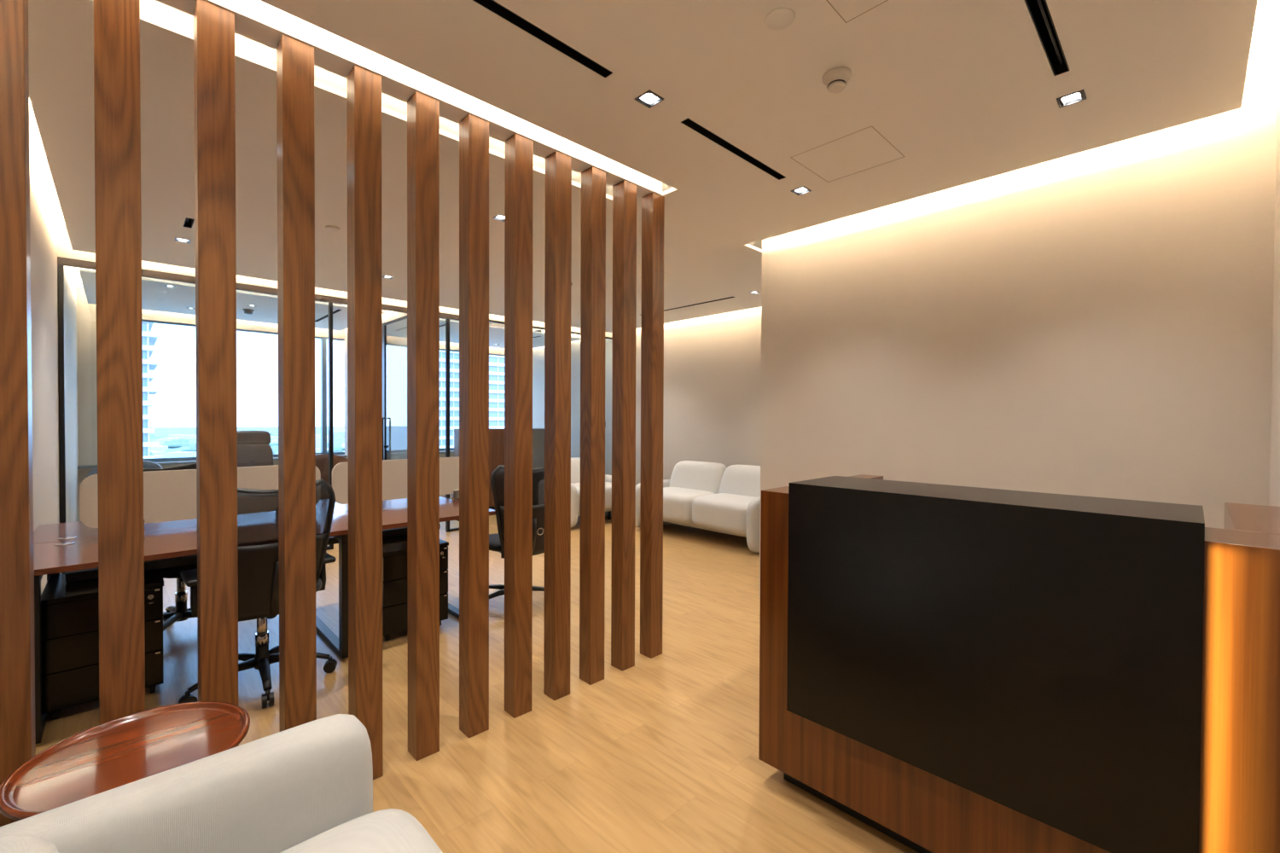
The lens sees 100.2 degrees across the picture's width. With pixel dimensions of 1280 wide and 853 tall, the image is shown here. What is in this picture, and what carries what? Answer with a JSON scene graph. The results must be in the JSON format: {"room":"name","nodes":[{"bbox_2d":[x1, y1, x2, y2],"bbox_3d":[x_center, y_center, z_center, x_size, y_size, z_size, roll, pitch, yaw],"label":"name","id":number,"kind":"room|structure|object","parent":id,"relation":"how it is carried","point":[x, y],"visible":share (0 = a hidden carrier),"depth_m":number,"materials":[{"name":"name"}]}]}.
{"room":"lobby","nodes":[
{"label":"lobby","id":0,"kind":"room"},
{"bbox_2d":[29,148,79,594],"bbox_3d":[-3.284,-0.111,2.814,0.100,2.820,9.284,0,1,-44],"label":"wall","id":1,"kind":"structure","parent":0,"point":[43,242],"depth_m":3.63,"materials":[{"name":"white paint"}]},
{"bbox_2d":[76,288,504,521],"bbox_3d":[-4.405,-0.185,8.161,5.740,2.820,0.150,0,1,-44],"label":"wall","id":2,"kind":"structure","parent":0,"point":[86,313],"depth_m":6.17,"materials":[{"name":"white paint"}]},
{"bbox_2d":[142,320,344,462],"bbox_3d":[-5.334,-0.435,7.220,2.490,1.735,0.100,0,1,-44],"label":"window","id":3,"kind":"structure","parent":2,"relation":"in","point":[322,340],"depth_m":7.83,"materials":[{"name":"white metal"}]},
{"bbox_2d":[77,450,453,469],"bbox_3d":[-4.299,0.441,8.057,5.740,0.030,0.158,0,1,-44],"label":"trim","id":4,"kind":"structure","parent":2,"relation":"attached to","point":[450,451],"depth_m":6.60,"materials":[{"name":"grey metal"}]},
{"bbox_2d":[439,349,504,451],"bbox_3d":[-3.384,-0.451,9.113,2.944,1.735,0.100,0,1,-44],"label":"window","id":5,"kind":"structure","parent":2,"relation":"in","point":[440,449],"depth_m":9.22,"materials":[{"name":"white metal"}]},
{"bbox_2d":[56,227,612,337],"bbox_3d":[-2.480,-1.450,6.167,5.740,0.223,0.040,0,1,-44],"label":"wall","id":6,"kind":"structure","parent":0,"point":[64,247],"depth_m":4.94,"materials":[{"name":"white paint"}]},
{"bbox_2d":[344,309,407,459],"bbox_3d":[-3.452,-0.167,7.072,0.100,2.820,2.620,0,1,-44],"label":"window","id":7,"kind":"structure","parent":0,"point":[396,332],"depth_m":6.50,"materials":[{"name":"clear glass"}]},
{"bbox_2d":[382,315,407,460],"bbox_3d":[-2.936,-0.020,6.419,0.116,2.523,0.860,0,1,-44],"label":"door","id":8,"kind":"structure","parent":7,"relation":"in","point":[385,446],"depth_m":6.64,"materials":[{"name":"black"}]},
{"bbox_2d":[35,497,918,852],"bbox_3d":[-1.195,1.307,4.867,5.940,0.050,9.284,0,1,-44],"label":"floor","id":9,"kind":"structure","parent":0,"point":[659,754],"depth_m":2.32,"materials":[{"name":"brown wood"}]},
{"bbox_2d":[0,0,35,826],"bbox_3d":[-1.658,0.015,1.394,0.093,2.620,0.093,0,1,-44],"label":"timber post","id":10,"kind":"object","parent":9,"relation":"on","point":[17,648],"visible":1,"depth_m":1.38,"materials":[{"name":"brown wood"}]},
{"bbox_2d":[40,569,164,719],"bbox_3d":[-2.626,1.027,2.635,0.408,0.550,0.565,0,1,-44],"label":"drawer pedestal","id":11,"kind":"object","parent":9,"relation":"on","point":[69,610],"visible":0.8,"depth_m":2.41,"materials":[{"name":"black laminate"}]},
{"bbox_2d":[93,0,145,724],"bbox_3d":[-1.501,0.013,1.546,0.093,2.620,0.093,0,1,-44],"label":"timber post","id":12,"kind":"object","parent":9,"relation":"on","point":[117,93],"visible":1,"depth_m":1.51,"materials":[{"name":"brown wood"}]},
{"bbox_2d":[85,460,162,478],"bbox_3d":[-5.184,0.806,5.379,0.578,0.898,0.520,0,1,-29],"label":"chair","id":13,"kind":"object","parent":9,"relation":"on","point":[147,464],"visible":0.02,"depth_m":5.62,"materials":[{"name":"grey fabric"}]},
{"bbox_2d":[0,701,250,820],"bbox_3d":[-1.283,1.073,1.369,0.463,0.505,0.463,0,1,-39],"label":"side table","id":14,"kind":"object","parent":9,"relation":"on","point":[114,753],"visible":0.75,"depth_m":1.37,"materials":[{"name":"brown wood"}]},
{"bbox_2d":[143,463,197,631],"bbox_3d":[-2.922,0.770,3.395,0.651,1.044,0.650,1,1,37],"label":"chair","id":15,"kind":"object","parent":9,"relation":"on","point":[179,613],"visible":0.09,"depth_m":3.35,"materials":[{"name":"black fabric"}]},
{"bbox_2d":[193,0,238,746],"bbox_3d":[-1.344,0.012,1.699,0.093,2.620,0.093,0,1,-44],"label":"timber post","id":16,"kind":"object","parent":9,"relation":"on","point":[214,75],"visible":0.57,"depth_m":1.66,"materials":[{"name":"brown wood"}]},
{"bbox_2d":[0,714,442,852],"bbox_3d":[-0.715,0.988,0.877,0.835,0.695,0.785,0,1,-44],"label":"armchair","id":17,"kind":"object","parent":9,"relation":"on","point":[307,788],"visible":1,"depth_m":1.13,"materials":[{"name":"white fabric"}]},
{"bbox_2d":[279,808,442,852],"bbox_3d":[-0.638,0.989,0.952,0.620,0.202,0.500,0,1,-44],"label":"seat cushion","id":18,"kind":"object","parent":17,"relation":"on","point":[330,830],"depth_m":1.18,"materials":[{"name":"white fabric"}]},
{"bbox_2d":[237,430,273,467],"bbox_3d":[-4.293,0.650,5.971,0.612,1.204,0.685,0,1,-44],"label":"chair","id":19,"kind":"object","parent":9,"relation":"on","point":[253,448],"visible":0.38,"depth_m":6.14,"materials":[{"name":"grey leather"}]},
{"bbox_2d":[178,478,337,708],"bbox_3d":[-1.907,0.784,2.704,0.650,1.044,0.651,0,1,-39],"label":"chair","id":20,"kind":"object","parent":9,"relation":"on","point":[258,544],"visible":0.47,"depth_m":2.48,"materials":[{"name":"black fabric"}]},
{"bbox_2d":[33,496,495,744],"bbox_3d":[-2.169,0.926,3.295,2.133,0.743,1.315,0,1,-44],"label":"desk","id":21,"kind":"object","parent":9,"relation":"on","point":[71,548],"visible":0.34,"depth_m":2.79,"materials":[{"name":"brown wood"}]},
{"bbox_2d":[79,465,320,530],"bbox_3d":[-2.467,0.400,3.104,1.080,0.315,0.036,0,1,-44],"label":"screen","id":22,"kind":"object","parent":21,"relation":"on","point":[170,495],"visible":0.38,"depth_m":2.96,"materials":[{"name":"beige fabric"}]},
{"bbox_2d":[331,456,459,504],"bbox_3d":[-1.649,0.394,3.898,1.060,0.315,0.036,0,1,-44],"label":"screen","id":23,"kind":"object","parent":21,"relation":"on","point":[394,472],"visible":0.42,"depth_m":3.80,"materials":[{"name":"beige fabric"}]},
{"bbox_2d":[276,34,316,732],"bbox_3d":[-1.187,0.011,1.851,0.093,2.620,0.093,0,1,-44],"label":"timber post","id":24,"kind":"object","parent":9,"relation":"on","point":[295,111],"visible":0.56,"depth_m":1.81,"materials":[{"name":"brown wood"}]},
{"bbox_2d":[315,453,347,482],"bbox_3d":[-3.659,0.794,6.440,0.520,0.908,0.578,1,1,21],"label":"chair","id":25,"kind":"object","parent":9,"relation":"on","point":[322,460],"visible":0.05,"depth_m":6.55,"materials":[{"name":"brown leather"}]},
{"bbox_2d":[57,256,612,574],"bbox_3d":[-2.486,-0.039,6.186,5.738,2.596,0.050,0,1,-44],"label":"glass wall","id":26,"kind":"structure","parent":9,"relation":"on","point":[61,262],"depth_m":4.73,"materials":[{"name":"glass"},{"name":"black metal"}]},
{"bbox_2d":[346,64,383,780],"bbox_3d":[-1.030,0.009,2.004,0.093,2.620,0.093,0,1,-44],"label":"timber post","id":27,"kind":"object","parent":9,"relation":"on","point":[363,86],"visible":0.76,"depth_m":1.97,"materials":[{"name":"brown wood"}]},
{"bbox_2d":[382,534,448,640],"bbox_3d":[-1.549,1.021,3.492,0.408,0.550,0.565,0,1,-44],"label":"drawer pedestal","id":28,"kind":"object","parent":9,"relation":"on","point":[394,548],"visible":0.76,"depth_m":3.25,"materials":[{"name":"black laminate"}]},
{"bbox_2d":[407,91,439,761],"bbox_3d":[-0.873,0.008,2.156,0.093,2.620,0.093,0,1,-44],"label":"timber post","id":29,"kind":"object","parent":9,"relation":"on","point":[422,110],"visible":1,"depth_m":2.12,"materials":[{"name":"brown wood"}]},
{"bbox_2d":[459,113,488,738],"bbox_3d":[-0.716,0.007,2.308,0.093,2.620,0.093,0,1,-44],"label":"timber post","id":30,"kind":"object","parent":9,"relation":"on","point":[474,131],"visible":1,"depth_m":2.27,"materials":[{"name":"brown wood"}]},
{"bbox_2d":[453,428,504,510],"bbox_3d":[-2.372,0.634,7.933,0.600,1.205,0.430,0,1,-44],"label":"storage cabinet","id":31,"kind":"object","parent":9,"relation":"on","point":[496,435],"visible":0.12,"depth_m":7.86,"materials":[{"name":"brown wood"}]},
{"bbox_2d":[488,465,544,599],"bbox_3d":[-0.898,0.773,3.852,0.650,1.044,0.651,0,1,-29],"label":"chair","id":32,"kind":"object","parent":9,"relation":"on","point":[497,540],"visible":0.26,"depth_m":3.62,"materials":[{"name":"black fabric"}]},
{"bbox_2d":[504,133,533,718],"bbox_3d":[-0.559,0.006,2.461,0.093,2.620,0.093,0,1,-44],"label":"timber post","id":33,"kind":"object","parent":9,"relation":"on","point":[518,149],"visible":1,"depth_m":2.43,"materials":[{"name":"brown wood"}]},
{"bbox_2d":[503,428,544,468],"bbox_3d":[-1.891,0.633,8.399,0.720,1.200,0.430,0,1,-44],"label":"storage cabinet","id":34,"kind":"object","parent":9,"relation":"on","point":[538,433],"visible":0.02,"depth_m":8.40,"materials":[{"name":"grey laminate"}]},
{"bbox_2d":[543,151,571,700],"bbox_3d":[-0.402,0.004,2.613,0.093,2.620,0.093,0,1,-44],"label":"timber post","id":35,"kind":"object","parent":9,"relation":"on","point":[558,165],"visible":1,"depth_m":2.58,"materials":[{"name":"brown wood"}]},
{"bbox_2d":[570,457,611,527],"bbox_3d":[-0.727,0.842,7.101,1.036,0.824,0.780,0,1,-44],"label":"sofa","id":36,"kind":"object","parent":9,"relation":"on","point":[575,462],"visible":0.13,"depth_m":6.91,"materials":[{"name":"white fabric"}]},
{"bbox_2d":[570,457,580,483],"bbox_3d":[-0.879,0.652,7.256,0.824,0.450,0.327,0,1,-44],"label":"cushion","id":37,"kind":"object","parent":36,"relation":"on","point":[575,462],"depth_m":7.14,"materials":[{"name":"white fabric"}]},
{"bbox_2d":[573,482,611,513],"bbox_3d":[-0.692,0.920,7.066,0.826,0.340,0.640,0,1,-44],"label":"seat cushion","id":38,"kind":"object","parent":36,"relation":"on","point":[577,485],"depth_m":6.89,"materials":[{"name":"white fabric"}]},
{"bbox_2d":[579,166,605,685],"bbox_3d":[-0.245,0.003,2.766,0.093,2.620,0.093,0,1,-44],"label":"timber post","id":39,"kind":"object","parent":9,"relation":"on","point":[593,179],"visible":1,"depth_m":2.73,"materials":[{"name":"brown wood"}]},
{"bbox_2d":[610,180,636,671],"bbox_3d":[-0.088,0.002,2.918,0.093,2.620,0.093,0,1,-44],"label":"timber post","id":40,"kind":"object","parent":9,"relation":"on","point":[624,192],"visible":1,"depth_m":2.88,"materials":[{"name":"brown wood"}]},
{"bbox_2d":[640,192,664,658],"bbox_3d":[0.069,0.001,3.071,0.093,2.620,0.093,0,1,-44],"label":"timber post","id":41,"kind":"object","parent":9,"relation":"on","point":[653,204],"visible":1,"depth_m":3.04,"materials":[{"name":"brown wood"}]},
{"bbox_2d":[635,460,760,552],"bbox_3d":[0.812,0.861,6.205,0.840,0.824,1.796,0,1,-44],"label":"sofa","id":42,"kind":"object","parent":9,"relation":"on","point":[714,497],"visible":0.67,"depth_m":6.02,"materials":[{"name":"white fabric"}]},
{"bbox_2d":[663,487,714,523],"bbox_3d":[0.501,0.934,6.455,0.700,0.340,0.796,0,1,-44],"label":"seat cushion","id":43,"kind":"object","parent":42,"relation":"on","point":[677,502],"depth_m":6.11,"materials":[{"name":"white fabric"}]},
{"bbox_2d":[669,460,726,494],"bbox_3d":[0.717,0.667,6.660,0.327,0.450,0.794,0,1,-44],"label":"cushion","id":44,"kind":"object","parent":42,"relation":"on","point":[703,476],"depth_m":6.53,"materials":[{"name":"white fabric"}]},
{"bbox_2d":[692,493,756,534],"bbox_3d":[1.051,0.944,5.888,0.700,0.340,0.796,0,1,-44],"label":"seat cushion","id":45,"kind":"object","parent":42,"relation":"on","point":[728,513],"depth_m":5.66,"materials":[{"name":"white fabric"}]},
{"bbox_2d":[718,465,760,497],"bbox_3d":[1.268,0.677,6.093,0.327,0.450,0.794,0,1,-44],"label":"cushion","id":46,"kind":"object","parent":42,"relation":"on","point":[744,480],"depth_m":6.09,"materials":[{"name":"white fabric"}]},
{"bbox_2d":[758,474,1279,852],"bbox_3d":[1.201,0.763,1.791,0.930,1.134,1.339,0,1,-44],"label":"reception desk","id":47,"kind":"object","parent":9,"relation":"on","point":[944,668],"visible":1,"depth_m":1.37,"materials":[{"name":"brown wood"}]},
{"bbox_2d":[532,307,761,485],"bbox_3d":[-0.004,-0.161,7.820,0.100,2.820,6.670,0,1,-44],"label":"wall","id":48,"kind":"structure","parent":0,"point":[712,363],"depth_m":6.93,"materials":[{"name":"white paint"}]},
{"bbox_2d":[28,0,1279,348],"bbox_3d":[-1.200,-1.463,4.849,5.940,0.250,9.334,0,1,-44],"label":"ceiling","id":49,"kind":"structure","parent":0,"point":[967,91],"depth_m":2.17,"materials":[{"name":"white paint"}]},
{"bbox_2d":[163,285,175,288],"bbox_3d":[-4.547,-1.371,5.180,0.083,0.033,0.083,0,1,-44],"label":"recessed light","id":50,"kind":"object","parent":49,"relation":"in","point":[168,286],"visible":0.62,"depth_m":5.19,"materials":[{"name":"grey metal"}]},
{"bbox_2d":[174,237,191,243],"bbox_3d":[-3.276,-1.348,3.835,0.083,0.033,0.083,0,1,-44],"label":"recessed light","id":51,"kind":"object","parent":49,"relation":"in","point":[176,239],"visible":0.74,"depth_m":3.85,"materials":[{"name":"grey metal"}]},
{"bbox_2d":[183,217,194,227],"bbox_3d":[-2.945,-1.376,3.494,0.042,0.094,0.227,0,1,-44],"label":"ceiling vent","id":52,"kind":"object","parent":49,"relation":"in","point":[189,223],"visible":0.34,"depth_m":3.57,"materials":[{"name":"black metal"}]},
{"bbox_2d":[242,308,254,314],"bbox_3d":[-4.597,-1.346,6.284,0.110,0.053,0.110,0,1,-44],"label":"smoke detector","id":53,"kind":"object","parent":49,"relation":"attached to","point":[248,311],"visible":1,"depth_m":6.25,"materials":[{"name":"grey plastic"}]},
{"bbox_2d":[314,303,341,321],"bbox_3d":[-3.889,-1.421,6.654,0.042,0.094,1.097,0,1,-44],"label":"ceiling vent","id":54,"kind":"object","parent":49,"relation":"in","point":[336,311],"visible":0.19,"depth_m":6.71,"materials":[{"name":"black metal"}]},
{"bbox_2d":[325,225,340,231],"bbox_3d":[-2.049,-1.319,3.569,0.090,0.012,0.090,0,1,-44],"label":"ceiling sensor","id":55,"kind":"object","parent":49,"relation":"attached to","point":[328,227],"visible":1,"depth_m":3.55,"materials":[{"name":"beige plastic"}]},
{"bbox_2d":[382,275,394,279],"bbox_3d":[-2.260,-1.356,4.808,0.083,0.033,0.083,0,1,-44],"label":"recessed light","id":56,"kind":"object","parent":49,"relation":"in","point":[384,276],"visible":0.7,"depth_m":4.82,"materials":[{"name":"grey metal"}]},
{"bbox_2d":[492,214,504,221],"bbox_3d":[-0.874,-1.331,3.380,0.083,0.033,0.083,0,1,-44],"label":"recessed light","id":57,"kind":"object","parent":49,"relation":"in","point":[501,218],"visible":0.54,"depth_m":3.39,"materials":[{"name":"grey metal"}]},
{"bbox_2d":[472,0,612,78],"bbox_3d":[-0.430,-1.341,1.669,0.881,0.094,0.042,0,1,-44],"label":"ceiling vent","id":58,"kind":"object","parent":49,"relation":"in","point":[491,5],"visible":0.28,"depth_m":1.79,"materials":[{"name":"black metal"}]},
{"bbox_2d":[634,89,663,108],"bbox_3d":[0.037,-1.311,2.120,0.083,0.033,0.083,0,1,-44],"label":"recessed light","id":59,"kind":"object","parent":49,"relation":"in","point":[648,98],"visible":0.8,"depth_m":2.12,"materials":[{"name":"grey metal"}]},
{"bbox_2d":[640,296,735,315],"bbox_3d":[0.489,-1.393,6.020,0.042,0.094,1.387,0,1,-44],"label":"ceiling vent","id":60,"kind":"object","parent":49,"relation":"in","point":[730,297],"visible":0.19,"depth_m":5.87,"materials":[{"name":"black metal"}]},
{"bbox_2d":[680,117,785,180],"bbox_3d":[0.469,-1.348,2.542,0.782,0.094,0.042,0,1,-44],"label":"ceiling vent","id":61,"kind":"object","parent":49,"relation":"in","point":[688,122],"visible":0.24,"depth_m":2.52,"materials":[{"name":"black metal"}]},
{"bbox_2d":[765,7,795,29],"bbox_3d":[0.443,-1.288,1.693,0.092,0.005,0.092,0,1,-44],"label":"cover plate","id":62,"kind":"object","parent":49,"relation":"attached to","point":[780,18],"visible":1,"depth_m":1.69,"materials":[{"name":"beige plastic"}]},
{"bbox_2d":[790,186,811,195],"bbox_3d":[0.891,-1.318,2.961,0.083,0.033,0.083,0,1,-44],"label":"recessed light","id":63,"kind":"object","parent":49,"relation":"in","point":[801,190],"visible":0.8,"depth_m":2.97,"materials":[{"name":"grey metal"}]},
{"bbox_2d":[822,66,851,93],"bbox_3d":[0.724,-1.265,1.971,0.100,0.054,0.100,0,1,-44],"label":"smoke detector","id":64,"kind":"object","parent":49,"relation":"attached to","point":[835,79],"visible":1,"depth_m":1.95,"materials":[{"name":"beige plastic"}]},
{"bbox_2d":[790,126,904,182],"bbox_3d":[1.000,-1.298,2.580,0.385,0.001,0.390,0,1,-44],"label":"access hatch","id":65,"kind":"object","parent":49,"relation":"attached to","point":[869,126],"visible":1,"depth_m":2.58,"materials":[{"name":"beige paint"}]},
{"bbox_2d":[826,0,887,23],"bbox_3d":[0.652,-1.285,1.436,0.390,0.001,0.384,0,1,-44],"label":"access hatch","id":66,"kind":"object","parent":49,"relation":"attached to","point":[826,0],"visible":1,"depth_m":1.66,"materials":[{"name":"beige paint"}]},
{"bbox_2d":[1024,0,1069,75],"bbox_3d":[1.210,-1.333,1.632,0.922,0.094,0.042,0,1,-44],"label":"ceiling vent","id":67,"kind":"object","parent":49,"relation":"in","point":[1038,9],"visible":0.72,"depth_m":1.81,"materials":[{"name":"black metal"}]},
{"bbox_2d":[1056,89,1086,107],"bbox_3d":[1.695,-1.303,2.105,0.083,0.033,0.083,0,1,-44],"label":"recessed light","id":68,"kind":"object","parent":49,"relation":"in","point":[1079,96],"visible":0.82,"depth_m":2.11,"materials":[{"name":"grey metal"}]},
{"bbox_2d":[759,72,1277,597],"bbox_3d":[2.546,-0.098,3.827,2.005,2.820,2.614,0,1,-44],"label":"wall","id":69,"kind":"structure","parent":0,"point":[1097,322],"depth_m":2.79,"materials":[{"name":"white paint"}]},
{"bbox_2d":[1268,64,1279,506],"bbox_3d":[1.326,-0.066,0.891,3.835,2.820,0.100,0,1,-44],"label":"wall","id":70,"kind":"structure","parent":0,"point":[1275,416],"depth_m":2.17,"materials":[{"name":"white paint"}]},
{"label":"outside","id":71,"kind":"structure","parent":0,"visible":0},
{"bbox_2d":[149,426,344,453],"bbox_3d":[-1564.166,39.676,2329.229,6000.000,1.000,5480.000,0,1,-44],"label":"ground","id":72,"kind":"structure","parent":71,"point":[159,432],"depth_m":3149.93,"materials":[{"name":"grey"}]},
{"bbox_2d":[142,322,158,459],"bbox_3d":[-132.866,1.585,128.898,24.500,145.000,22.400,0,1,-44],"label":"tower block","id":73,"kind":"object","parent":72,"relation":"on","point":[149,338],"visible":0.09,"depth_m":128.53,"materials":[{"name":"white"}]},
{"bbox_2d":[149,446,165,452],"bbox_3d":[-1064.353,49.682,1179.532,17.706,13.248,23.445,1,1,29],"label":"building","id":74,"kind":"structure","parent":72,"relation":"on","point":[162,449],"depth_m":1175.89,"materials":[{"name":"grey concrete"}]},
{"bbox_2d":[151,451,165,455],"bbox_3d":[-857.149,51.718,935.784,28.901,17.348,34.182,1,1,29],"label":"building","id":75,"kind":"structure","parent":72,"relation":"on","point":[157,453],"depth_m":936.82,"materials":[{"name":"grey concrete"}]},
{"bbox_2d":[154,454,165,458],"bbox_3d":[-775.132,53.323,849.148,25.385,17.119,26.533,0,1,-17],"label":"building","id":76,"kind":"structure","parent":72,"relation":"on","point":[155,456],"depth_m":850.07,"materials":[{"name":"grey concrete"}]},
{"bbox_2d":[156,437,174,444],"bbox_3d":[-1364.766,41.625,1539.861,26.927,17.334,32.410,1,1,29],"label":"building","id":77,"kind":"structure","parent":72,"relation":"on","point":[161,440],"depth_m":1526.56,"materials":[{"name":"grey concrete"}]},
{"bbox_2d":[167,444,181,448],"bbox_3d":[-1158.568,49.398,1326.923,36.135,8.308,22.911,0,1,-44],"label":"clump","id":78,"kind":"object","parent":72,"relation":"on","point":[171,445],"visible":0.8,"depth_m":1322.42,"materials":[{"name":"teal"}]},
{"bbox_2d":[160,442,189,447],"bbox_3d":[-1220.588,47.869,1405.348,36.397,9.624,48.598,1,1,29],"label":"building","id":79,"kind":"structure","parent":72,"relation":"on","point":[183,445],"depth_m":1402.22,"materials":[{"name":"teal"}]},
{"bbox_2d":[164,438,188,443],"bbox_3d":[-1309.474,42.631,1513.505,38.812,16.502,42.101,0,1,-17],"label":"building","id":80,"kind":"structure","parent":72,"relation":"on","point":[180,440],"depth_m":1496.66,"materials":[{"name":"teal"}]},
{"bbox_2d":[168,434,191,437],"bbox_3d":[-1746.686,35.969,2034.587,44.445,12.407,55.258,1,1,29],"label":"building","id":81,"kind":"structure","parent":72,"relation":"on","point":[174,435],"depth_m":2008.09,"materials":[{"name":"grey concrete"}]},
{"bbox_2d":[165,451,196,458],"bbox_3d":[-862.804,53.226,1005.920,32.360,12.465,41.934,0,1,-17],"label":"building","id":82,"kind":"structure","parent":72,"relation":"on","point":[177,454],"depth_m":990.44,"materials":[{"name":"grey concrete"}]},
{"bbox_2d":[177,434,196,439],"bbox_3d":[-1614.959,36.470,1915.400,43.904,15.673,49.299,1,1,29],"label":"building","id":83,"kind":"structure","parent":72,"relation":"on","point":[183,436],"depth_m":1898.67,"materials":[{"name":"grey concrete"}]},
{"bbox_2d":[180,449,196,451],"bbox_3d":[-981.872,52.921,1166.165,27.944,7.247,17.718,0,1,-44],"label":"clump","id":84,"kind":"object","parent":72,"relation":"on","point":[183,450],"visible":0.56,"depth_m":1160.49,"materials":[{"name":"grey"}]},
{"bbox_2d":[189,442,196,449],"bbox_3d":[-1068.891,46.123,1296.176,23.902,17.306,25.907,1,1,29],"label":"building","id":85,"kind":"structure","parent":72,"relation":"on","point":[193,446],"depth_m":1283.45,"materials":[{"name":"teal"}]},
{"bbox_2d":[269,439,278,443],"bbox_3d":[-1002.755,44.411,1494.351,35.052,16.189,43.415,1,1,29],"label":"building","id":86,"kind":"structure","parent":72,"relation":"on","point":[275,441],"depth_m":1472.38,"materials":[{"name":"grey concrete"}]},
{"bbox_2d":[270,436,278,439],"bbox_3d":[-1335.482,39.386,1915.575,55.303,12.345,57.133,1,1,29],"label":"building","id":87,"kind":"structure","parent":72,"relation":"on","point":[271,437],"depth_m":1911.93,"materials":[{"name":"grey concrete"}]},
{"bbox_2d":[271,448,278,453],"bbox_3d":[-777.472,52.003,1123.784,21.738,12.626,22.871,1,1,29],"label":"building","id":88,"kind":"structure","parent":72,"relation":"on","point":[275,450],"depth_m":1123.42,"materials":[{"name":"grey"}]},
{"bbox_2d":[315,434,328,447],"bbox_3d":[-843.446,36.835,1416.068,29.671,34.795,31.546,0,1,-17],"label":"building","id":89,"kind":"structure","parent":72,"relation":"on","point":[318,436],"depth_m":1400.51,"materials":[{"name":"grey concrete"}]},
{"bbox_2d":[315,448,328,452],"bbox_3d":[-704.169,52.197,1174.951,27.647,11.570,34.476,1,1,29],"label":"building","id":90,"kind":"structure","parent":72,"relation":"on","point":[317,450],"depth_m":1161.91,"materials":[{"name":"grey concrete"}]},
{"bbox_2d":[326,448,343,452],"bbox_3d":[-659.824,52.880,1158.379,32.923,9.843,20.875,0,1,-44],"label":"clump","id":91,"kind":"object","parent":72,"relation":"on","point":[334,450],"visible":0.5,"depth_m":1153.99,"materials":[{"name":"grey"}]},
{"bbox_2d":[326,433,343,436],"bbox_3d":[-1225.357,35.076,2130.619,41.459,16.382,62.428,1,1,29],"label":"building","id":92,"kind":"structure","parent":72,"relation":"on","point":[334,434],"depth_m":2134.99,"materials":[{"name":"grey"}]},
{"bbox_2d":[326,441,344,448],"bbox_3d":[-763.087,46.496,1337.894,32.222,18.221,43.415,1,1,29],"label":"building","id":93,"kind":"structure","parent":72,"relation":"on","point":[339,444],"depth_m":1329.54,"materials":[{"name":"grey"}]},
{"bbox_2d":[333,437,342,442],"bbox_3d":[-964.772,43.031,1691.077,23.279,14.194,37.252,1,1,29],"label":"building","id":94,"kind":"structure","parent":72,"relation":"on","point":[336,439],"depth_m":1688.51,"materials":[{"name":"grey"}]},
{"bbox_2d":[333,447,344,450],"bbox_3d":[-713.575,52.643,1260.186,46.562,7.679,29.522,0,1,-44],"label":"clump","id":95,"kind":"object","parent":72,"relation":"on","point":[340,448],"visible":0.38,"depth_m":1256.94,"materials":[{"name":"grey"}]},
{"bbox_2d":[439,350,504,448],"bbox_3d":[-69.251,0.998,196.235,37.600,145.000,24.400,0,1,-44],"label":"tower block","id":96,"kind":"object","parent":72,"relation":"on","point":[496,363],"visible":0.07,"depth_m":185.96,"materials":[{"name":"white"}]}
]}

